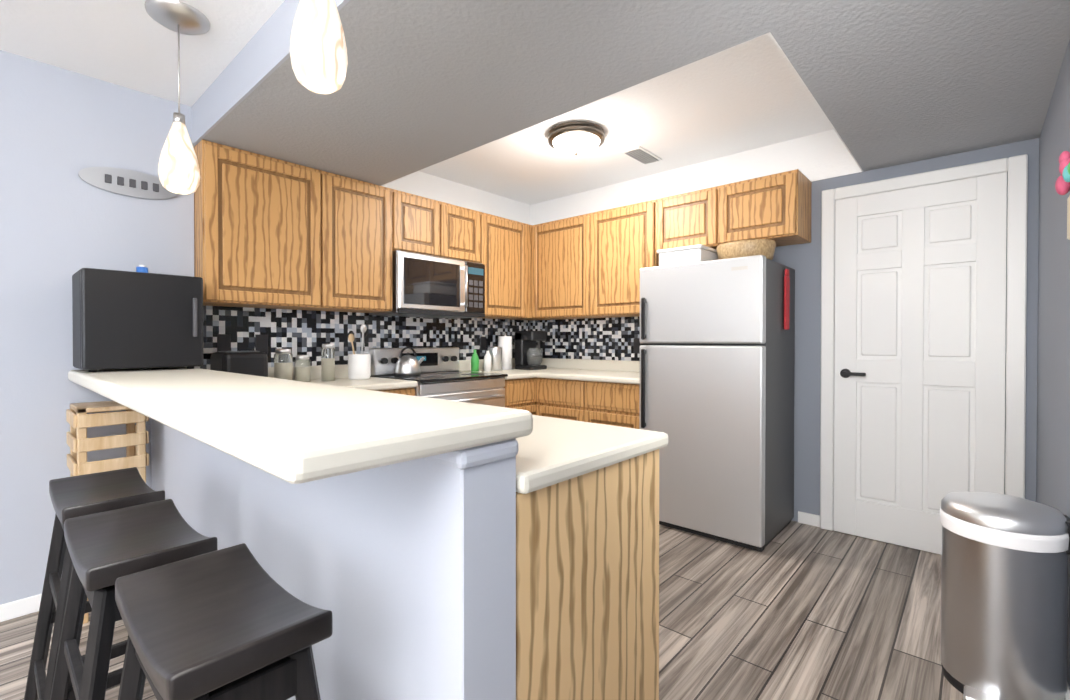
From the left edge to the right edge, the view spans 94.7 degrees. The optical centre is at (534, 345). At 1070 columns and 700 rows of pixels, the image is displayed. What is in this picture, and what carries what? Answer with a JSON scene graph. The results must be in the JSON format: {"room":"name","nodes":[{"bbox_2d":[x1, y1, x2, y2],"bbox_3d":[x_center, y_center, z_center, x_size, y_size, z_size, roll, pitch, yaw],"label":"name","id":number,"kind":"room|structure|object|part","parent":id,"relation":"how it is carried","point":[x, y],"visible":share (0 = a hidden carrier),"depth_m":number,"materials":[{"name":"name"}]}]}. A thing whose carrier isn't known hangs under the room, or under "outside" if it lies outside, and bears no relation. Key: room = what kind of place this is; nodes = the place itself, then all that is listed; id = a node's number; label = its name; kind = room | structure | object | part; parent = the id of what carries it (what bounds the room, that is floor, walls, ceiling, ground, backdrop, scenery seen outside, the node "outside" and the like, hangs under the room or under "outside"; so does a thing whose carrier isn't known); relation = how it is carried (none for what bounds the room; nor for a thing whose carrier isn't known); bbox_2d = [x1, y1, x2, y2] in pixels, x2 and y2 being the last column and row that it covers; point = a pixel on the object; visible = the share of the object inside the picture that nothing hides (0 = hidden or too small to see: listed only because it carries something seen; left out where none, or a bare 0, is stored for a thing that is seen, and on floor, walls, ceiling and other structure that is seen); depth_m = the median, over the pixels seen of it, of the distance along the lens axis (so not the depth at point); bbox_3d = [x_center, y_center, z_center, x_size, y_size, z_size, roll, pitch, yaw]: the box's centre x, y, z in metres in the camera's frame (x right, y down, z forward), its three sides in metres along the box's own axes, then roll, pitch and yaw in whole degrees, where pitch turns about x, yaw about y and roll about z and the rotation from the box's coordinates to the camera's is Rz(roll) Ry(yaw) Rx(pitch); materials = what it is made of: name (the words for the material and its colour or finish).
{"room":"kitchen","nodes":[
{"label":"kitchen","id":0,"kind":"room"},
{"bbox_2d":[0,50,193,604],"bbox_3d":[-3.253,-0.140,1.082,0.180,2.620,4.197,0,1,42],"label":"wall","id":1,"kind":"structure","parent":0,"point":[62,222],"depth_m":2.18,"materials":[{"name":"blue paint"}]},
{"bbox_2d":[78,167,178,198],"bbox_3d":[-1.945,-0.781,2.377,0.024,0.125,0.380,0,1,42],"label":"oval sign","id":2,"kind":"object","parent":1,"relation":"attached to","point":[129,183],"visible":0.88,"depth_m":2.36,"materials":[{"name":"silver metal"}]},
{"bbox_2d":[194,139,337,310],"bbox_3d":[-1.567,-0.634,2.834,0.340,0.818,0.664,0,1,42],"label":"upper cabinet","id":3,"kind":"object","parent":1,"relation":"attached to","point":[294,257],"depth_m":2.69,"materials":[{"name":"brown wood"}]},
{"bbox_2d":[206,359,514,378],"bbox_3d":[-1.002,0.172,3.710,0.020,0.090,2.841,0,1,42],"label":"backsplash","id":4,"kind":"structure","parent":1,"relation":"attached to","point":[341,369],"depth_m":3.35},
{"bbox_2d":[0,511,1069,699],"bbox_3d":[-1.030,1.135,0.981,3.279,0.072,7.000,0,1,42],"label":"baseboard","id":5,"kind":"structure","parent":1,"relation":"attached to","point":[19,608],"depth_m":2.12,"materials":[{"name":"white"}]},
{"bbox_2d":[0,0,284,106],"bbox_3d":[-1.968,-1.330,-0.087,3.280,0.220,4.188,0,1,42],"label":"ceiling","id":6,"kind":"structure","parent":0,"point":[131,44],"depth_m":2.00,"materials":[{"name":"white paint"}]},
{"bbox_2d":[145,0,209,194],"bbox_3d":[-1.336,-0.904,1.849,0.200,0.664,0.200,0,1,42],"label":"pendant light","id":7,"kind":"object","parent":6,"relation":"hanging from","point":[178,169],"visible":1,"depth_m":1.82,"materials":[{"name":"white glass"}]},
{"bbox_2d":[290,0,347,93],"bbox_3d":[-0.485,-0.902,1.106,0.200,0.654,0.200,0,1,42],"label":"pendant light","id":8,"kind":"object","parent":6,"relation":"hanging from","point":[318,55],"visible":1,"depth_m":1.07,"materials":[{"name":"white glass"}]},
{"bbox_2d":[191,0,349,145],"bbox_3d":[-0.566,-1.158,1.477,3.280,0.250,0.012,0,1,42],"label":"wall","id":9,"kind":"structure","parent":0,"point":[263,54],"depth_m":2.02,"materials":[{"name":"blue paint"}]},
{"bbox_2d":[314,175,397,314],"bbox_3d":[-1.249,-0.638,3.188,0.340,0.820,0.544,0,1,42],"label":"upper cabinet","id":10,"kind":"object","parent":0,"relation":"attached to","point":[367,212],"depth_m":3.14,"materials":[{"name":"brown wood"}]},
{"bbox_2d":[398,190,449,257],"bbox_3d":[-0.915,-0.846,3.558,0.340,0.410,0.454,0,1,42],"label":"upper cabinet","id":11,"kind":"object","parent":0,"relation":"attached to","point":[423,222],"depth_m":3.46,"materials":[{"name":"brown wood"}]},
{"bbox_2d":[369,250,484,318],"bbox_3d":[-0.766,-0.427,3.643,0.434,0.420,0.763,0,1,42],"label":"microwave","id":12,"kind":"object","parent":11,"relation":"attached to","point":[427,286],"visible":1,"depth_m":3.48,"materials":[{"name":"silver metal"}]},
{"bbox_2d":[450,204,485,266],"bbox_3d":[-0.698,-0.848,3.801,0.340,0.410,0.454,0,1,42],"label":"upper cabinet","id":13,"kind":"object","parent":0,"relation":"attached to","point":[467,226],"depth_m":3.76,"materials":[{"name":"brown wood"}]},
{"bbox_2d":[0,520,962,699],"bbox_3d":[-1.096,1.211,1.042,3.660,0.080,7.200,0,1,42],"label":"floor","id":14,"kind":"structure","parent":0,"point":[793,610],"depth_m":2.05,"materials":[{"name":"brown wood"}]},
{"bbox_2d":[24,467,164,699],"bbox_3d":[-1.283,0.792,1.474,0.437,0.753,0.357,0,1,42],"label":"stool","id":15,"kind":"object","parent":14,"relation":"on","point":[81,495],"visible":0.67,"depth_m":1.48,"materials":[{"name":"brown wood"}]},
{"bbox_2d":[66,401,148,623],"bbox_3d":[-1.911,0.710,2.209,0.282,0.900,0.249,0,1,42],"label":"crate","id":16,"kind":"object","parent":14,"relation":"on","point":[134,440],"visible":0.5,"depth_m":2.12,"materials":[{"name":"brown wood"}]},
{"bbox_2d":[50,499,217,699],"bbox_3d":[-0.914,0.795,1.136,0.437,0.753,0.357,0,1,42],"label":"stool","id":17,"kind":"object","parent":14,"relation":"on","point":[106,549],"visible":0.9,"depth_m":1.10,"materials":[{"name":"brown wood"}]},
{"bbox_2d":[115,543,332,699],"bbox_3d":[-0.540,0.797,0.842,0.437,0.753,0.357,0,1,42],"label":"stool","id":18,"kind":"object","parent":14,"relation":"on","point":[236,622],"visible":1,"depth_m":0.78,"materials":[{"name":"brown wood"}]},
{"bbox_2d":[151,423,517,699],"bbox_3d":[-0.976,0.665,1.682,2.415,1.000,0.134,0,1,42],"label":"half wall","id":19,"kind":"structure","parent":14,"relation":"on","point":[380,525],"depth_m":1.00,"materials":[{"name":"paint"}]},
{"bbox_2d":[68,367,532,490],"bbox_3d":[-1.052,0.141,1.577,2.433,0.050,0.450,0,1,42],"label":"countertop","id":20,"kind":"structure","parent":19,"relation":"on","point":[292,435],"depth_m":0.88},
{"bbox_2d":[72,265,203,371],"bbox_3d":[-1.809,-0.132,2.257,0.340,0.481,0.425,0,1,42],"label":"mini fridge","id":21,"kind":"object","parent":20,"relation":"on","point":[125,319],"depth_m":2.14,"materials":[{"name":"black metal"}]},
{"bbox_3d":[-1.815,-0.347,2.278,0.044,0.051,0.044,0,1,42],"label":"item on top of the mini fridge","id":22,"kind":"part","parent":21,"relation":"part of","materials":[{"name":"blue plastic"}]},
{"bbox_2d":[370,387,414,395],"bbox_3d":[-1.148,0.708,3.072,0.662,0.890,0.597,0,1,42],"label":"base cabinet","id":23,"kind":"object","parent":14,"relation":"on","point":[398,390],"depth_m":3.01,"materials":[{"name":"brown wood"}]},
{"bbox_2d":[293,377,417,389],"bbox_3d":[-1.346,0.245,2.876,0.623,0.040,1.146,0,1,42],"label":"countertop","id":24,"kind":"structure","parent":23,"relation":"on","point":[366,384],"depth_m":2.98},
{"bbox_2d":[210,351,267,376],"bbox_3d":[-1.618,0.128,2.696,0.260,0.195,0.220,0,1,42],"label":"toaster","id":25,"kind":"object","parent":24,"relation":"on","point":[255,363],"visible":0.6,"depth_m":2.61,"materials":[{"name":"black plastic"}]},
{"bbox_2d":[274,349,297,380],"bbox_3d":[-1.489,0.122,2.916,0.098,0.203,0.100,0,1,42],"label":"jar","id":26,"kind":"object","parent":24,"relation":"on","point":[283,363],"depth_m":2.88,"materials":[{"name":"clear glass"}]},
{"bbox_2d":[298,355,310,381],"bbox_3d":[-1.424,0.141,3.019,0.089,0.162,0.090,0,1,42],"label":"jar","id":27,"kind":"object","parent":24,"relation":"on","point":[304,363],"depth_m":2.98,"materials":[{"name":"clear glass"}]},
{"bbox_2d":[321,344,334,380],"bbox_3d":[-1.300,0.105,3.096,0.079,0.232,0.080,0,1,42],"label":"jar","id":28,"kind":"object","parent":24,"relation":"on","point":[327,351],"depth_m":3.06,"materials":[{"name":"clear glass"}]},
{"bbox_2d":[348,324,370,379],"bbox_3d":[-1.155,0.041,3.230,0.145,0.359,0.146,0,1,42],"label":"utensil crock","id":29,"kind":"object","parent":24,"relation":"on","point":[359,366],"visible":1,"depth_m":3.18,"materials":[{"name":"white ceramic"}]},
{"bbox_2d":[369,347,507,406],"bbox_3d":[-0.676,0.583,3.571,0.675,1.130,0.767,0,1,42],"label":"range","id":30,"kind":"object","parent":14,"relation":"on","point":[441,376],"visible":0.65,"depth_m":3.51,"materials":[{"name":"silver metal"}]},
{"bbox_2d":[395,347,424,375],"bbox_3d":[-0.893,0.110,3.549,0.180,0.202,0.229,0,1,42],"label":"kettle","id":31,"kind":"object","parent":30,"relation":"on","point":[407,364],"visible":1,"depth_m":3.47,"materials":[{"name":"silver metal"}]},
{"bbox_2d":[504,375,541,414],"bbox_3d":[-0.253,0.699,4.068,0.662,0.890,0.524,0,1,42],"label":"base cabinet","id":32,"kind":"object","parent":14,"relation":"on","point":[525,393],"depth_m":3.86,"materials":[{"name":"brown wood"}]},
{"bbox_2d":[467,367,577,378],"bbox_3d":[-0.128,0.233,4.232,0.623,0.040,0.941,0,1,42],"label":"countertop","id":33,"kind":"structure","parent":32,"relation":"on","point":[516,373],"depth_m":4.06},
{"bbox_2d":[471,350,478,371],"bbox_3d":[-0.496,0.123,4.067,0.067,0.180,0.067,0,1,30],"label":"soap bottle","id":34,"kind":"object","parent":33,"relation":"on","point":[475,362],"depth_m":4.04,"materials":[{"name":"green plastic"}]},
{"bbox_2d":[484,351,490,371],"bbox_3d":[-0.389,0.128,4.052,0.059,0.170,0.059,0,1,30],"label":"soap bottle","id":35,"kind":"object","parent":33,"relation":"on","point":[487,358],"depth_m":4.03,"materials":[{"name":"white plastic"}]},
{"bbox_2d":[488,344,501,370],"bbox_3d":[-0.338,0.100,4.168,0.120,0.225,0.120,0,1,42],"label":"canister","id":36,"kind":"object","parent":33,"relation":"on","point":[495,352],"visible":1,"depth_m":4.11,"materials":[{"name":"silver metal"}]},
{"bbox_2d":[498,333,513,369],"bbox_3d":[-0.261,0.051,4.313,0.150,0.320,0.150,0,1,42],"label":"paper towel","id":37,"kind":"object","parent":33,"relation":"on","point":[505,342],"visible":0.75,"depth_m":4.26,"materials":[{"name":"white paper"}]},
{"bbox_2d":[515,331,546,369],"bbox_3d":[-0.035,0.040,4.379,0.227,0.340,0.200,0,1,42],"label":"coffee maker","id":38,"kind":"object","parent":33,"relation":"on","point":[528,354],"visible":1,"depth_m":4.32,"materials":[{"name":"black plastic"}]},
{"bbox_2d":[542,379,573,418],"bbox_3d":[0.393,0.700,3.996,0.563,0.890,0.603,0,1,42],"label":"base cabinet","id":39,"kind":"object","parent":14,"relation":"on","point":[557,394],"depth_m":3.78,"materials":[{"name":"brown wood"}]},
{"bbox_2d":[516,451,658,699],"bbox_3d":[-0.063,0.723,1.344,0.596,0.890,0.573,0,1,42],"label":"base cabinet","id":40,"kind":"object","parent":14,"relation":"on","point":[587,550],"depth_m":1.11,"materials":[{"name":"brown wood"}]},
{"bbox_2d":[349,387,667,498],"bbox_3d":[-0.565,0.254,1.797,1.990,0.040,0.583,0,1,42],"label":"countertop","id":41,"kind":"structure","parent":40,"relation":"on","point":[558,451],"depth_m":1.17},
{"bbox_2d":[574,379,639,426],"bbox_3d":[0.712,0.702,3.710,0.549,0.890,0.603,0,1,42],"label":"base cabinet","id":42,"kind":"object","parent":14,"relation":"on","point":[600,402],"depth_m":3.48,"materials":[{"name":"brown wood"}]},
{"bbox_2d":[534,371,639,386],"bbox_3d":[0.557,0.236,3.830,0.945,0.040,0.623,0,1,42],"label":"countertop","id":43,"kind":"structure","parent":42,"relation":"on","point":[582,376],"depth_m":3.68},
{"bbox_2d":[639,255,794,551],"bbox_3d":[1.173,0.323,3.200,0.768,1.657,0.694,0,1,42],"label":"refrigerator","id":44,"kind":"object","parent":14,"relation":"on","point":[717,362],"visible":0.96,"depth_m":2.92,"materials":[{"name":"grey metal"}]},
{"bbox_2d":[657,244,718,265],"bbox_3d":[1.037,-0.569,3.291,0.310,0.124,0.360,0,1,42],"label":"box","id":45,"kind":"object","parent":44,"relation":"on","point":[688,254],"visible":0.54,"depth_m":3.16,"materials":[{"name":"white cardboard"}]},
{"bbox_2d":[716,239,775,259],"bbox_3d":[1.308,-0.568,3.061,0.350,0.125,0.280,0,1,42],"label":"basket","id":46,"kind":"object","parent":44,"relation":"on","point":[751,247],"visible":0.54,"depth_m":2.94,"materials":[{"name":"wicker"}]},
{"bbox_2d":[784,269,789,329],"bbox_3d":[1.541,-0.282,3.015,0.016,0.370,0.080,0,1,42],"label":"towel","id":47,"kind":"object","parent":44,"relation":"hanging from","point":[786,298],"visible":0.96,"depth_m":2.99,"materials":[{"name":"red fabric"}]},
{"bbox_2d":[940,491,1069,699],"bbox_3d":[1.562,0.843,1.653,0.322,0.645,0.376,0,1,42],"label":"trash can","id":48,"kind":"object","parent":14,"relation":"on","point":[1004,579],"visible":1,"depth_m":1.56,"materials":[{"name":"silver metal"}]},
{"bbox_2d":[459,213,521,318],"bbox_3d":[-0.371,-0.647,4.166,0.340,0.820,0.524,0,1,42],"label":"upper cabinet","id":49,"kind":"object","parent":0,"relation":"attached to","point":[503,269],"depth_m":4.04,"materials":[{"name":"brown wood"}]},
{"bbox_2d":[194,0,1069,224],"bbox_3d":[0.306,-1.253,2.583,3.460,0.420,2.800,0,1,42],"label":"ceiling","id":50,"kind":"structure","parent":0,"point":[428,83],"depth_m":2.12,"materials":[{"name":"grey paint"}]},
{"bbox_2d":[548,121,604,154],"bbox_3d":[0.262,-1.280,3.133,0.364,0.134,0.364,0,1,42],"label":"ceiling light","id":51,"kind":"object","parent":50,"relation":"attached to","point":[576,138],"visible":1,"depth_m":3.03,"materials":[{"name":"white glass"}]},
{"bbox_2d":[622,146,661,164],"bbox_3d":[0.760,-1.343,3.492,0.140,0.016,0.320,0,1,42],"label":"ceiling vent","id":52,"kind":"object","parent":50,"relation":"in","point":[641,155],"visible":1,"depth_m":3.47,"materials":[{"name":"white metal"}]},
{"bbox_2d":[580,138,1038,521],"bbox_3d":[1.312,-0.162,3.638,3.560,2.620,0.100,0,1,42],"label":"wall","id":53,"kind":"structure","parent":0,"point":[803,260],"depth_m":3.13,"materials":[{"name":"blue paint"}]},
{"bbox_2d":[538,215,581,322],"bbox_3d":[0.335,-0.647,4.212,0.694,0.820,0.340,0,1,42],"label":"upper cabinet","id":54,"kind":"object","parent":53,"relation":"attached to","point":[559,241],"depth_m":4.10,"materials":[{"name":"brown wood"}]},
{"bbox_2d":[541,359,639,370],"bbox_3d":[0.529,0.168,4.261,1.563,0.090,0.020,0,1,42],"label":"backsplash","id":55,"kind":"structure","parent":53,"relation":"attached to","point":[583,364],"depth_m":4.23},
{"bbox_2d":[582,199,658,318],"bbox_3d":[0.732,-0.644,3.856,0.629,0.820,0.340,0,1,42],"label":"upper cabinet","id":56,"kind":"object","parent":53,"relation":"attached to","point":[618,242],"depth_m":3.74,"materials":[{"name":"brown wood"}]},
{"bbox_2d":[654,188,705,254],"bbox_3d":[1.158,-0.856,3.472,0.514,0.390,0.340,0,1,42],"label":"upper cabinet","id":57,"kind":"object","parent":53,"relation":"attached to","point":[679,219],"depth_m":3.39,"materials":[{"name":"brown wood"}]},
{"bbox_2d":[706,169,811,248],"bbox_3d":[1.454,-0.853,3.206,0.539,0.390,0.340,0,1,42],"label":"upper cabinet","id":58,"kind":"object","parent":53,"relation":"attached to","point":[777,207],"depth_m":3.06,"materials":[{"name":"brown wood"}]},
{"bbox_2d":[834,172,1006,554],"bbox_3d":[2.126,0.129,2.780,0.765,2.044,0.088,0,1,42],"label":"door","id":59,"kind":"structure","parent":53,"relation":"in","point":[920,340],"depth_m":2.77,"materials":[{"name":"white wood"}]},
{"bbox_3d":[1.907,0.170,2.958,0.138,0.056,0.059,0,1,42],"label":"door handle","id":60,"kind":"part","parent":59,"relation":"part of","materials":[{"name":"black metal"}]},
{"bbox_2d":[820,154,1027,530],"bbox_3d":[2.145,0.094,2.801,0.915,2.122,0.036,0,1,42],"label":"door frame","id":61,"kind":"structure","parent":53,"relation":"attached to","point":[1015,168],"depth_m":2.54,"materials":[{"name":"white wood"}]},
{"bbox_2d":[1036,39,1069,689],"bbox_3d":[0.195,-0.129,-0.196,0.100,2.620,7.100,0,1,42],"label":"wall","id":62,"kind":"structure","parent":0,"point":[1053,427],"depth_m":1.94,"materials":[{"name":"grey paint"}]},
{"bbox_2d":[1055,151,1069,239],"bbox_3d":[1.508,-0.360,1.377,0.046,0.556,0.520,0,1,42],"label":"decorative sign","id":63,"kind":"object","parent":62,"relation":"attached to","point":[1062,185],"visible":1,"depth_m":1.51,"materials":[{"name":"pink"}]}
]}

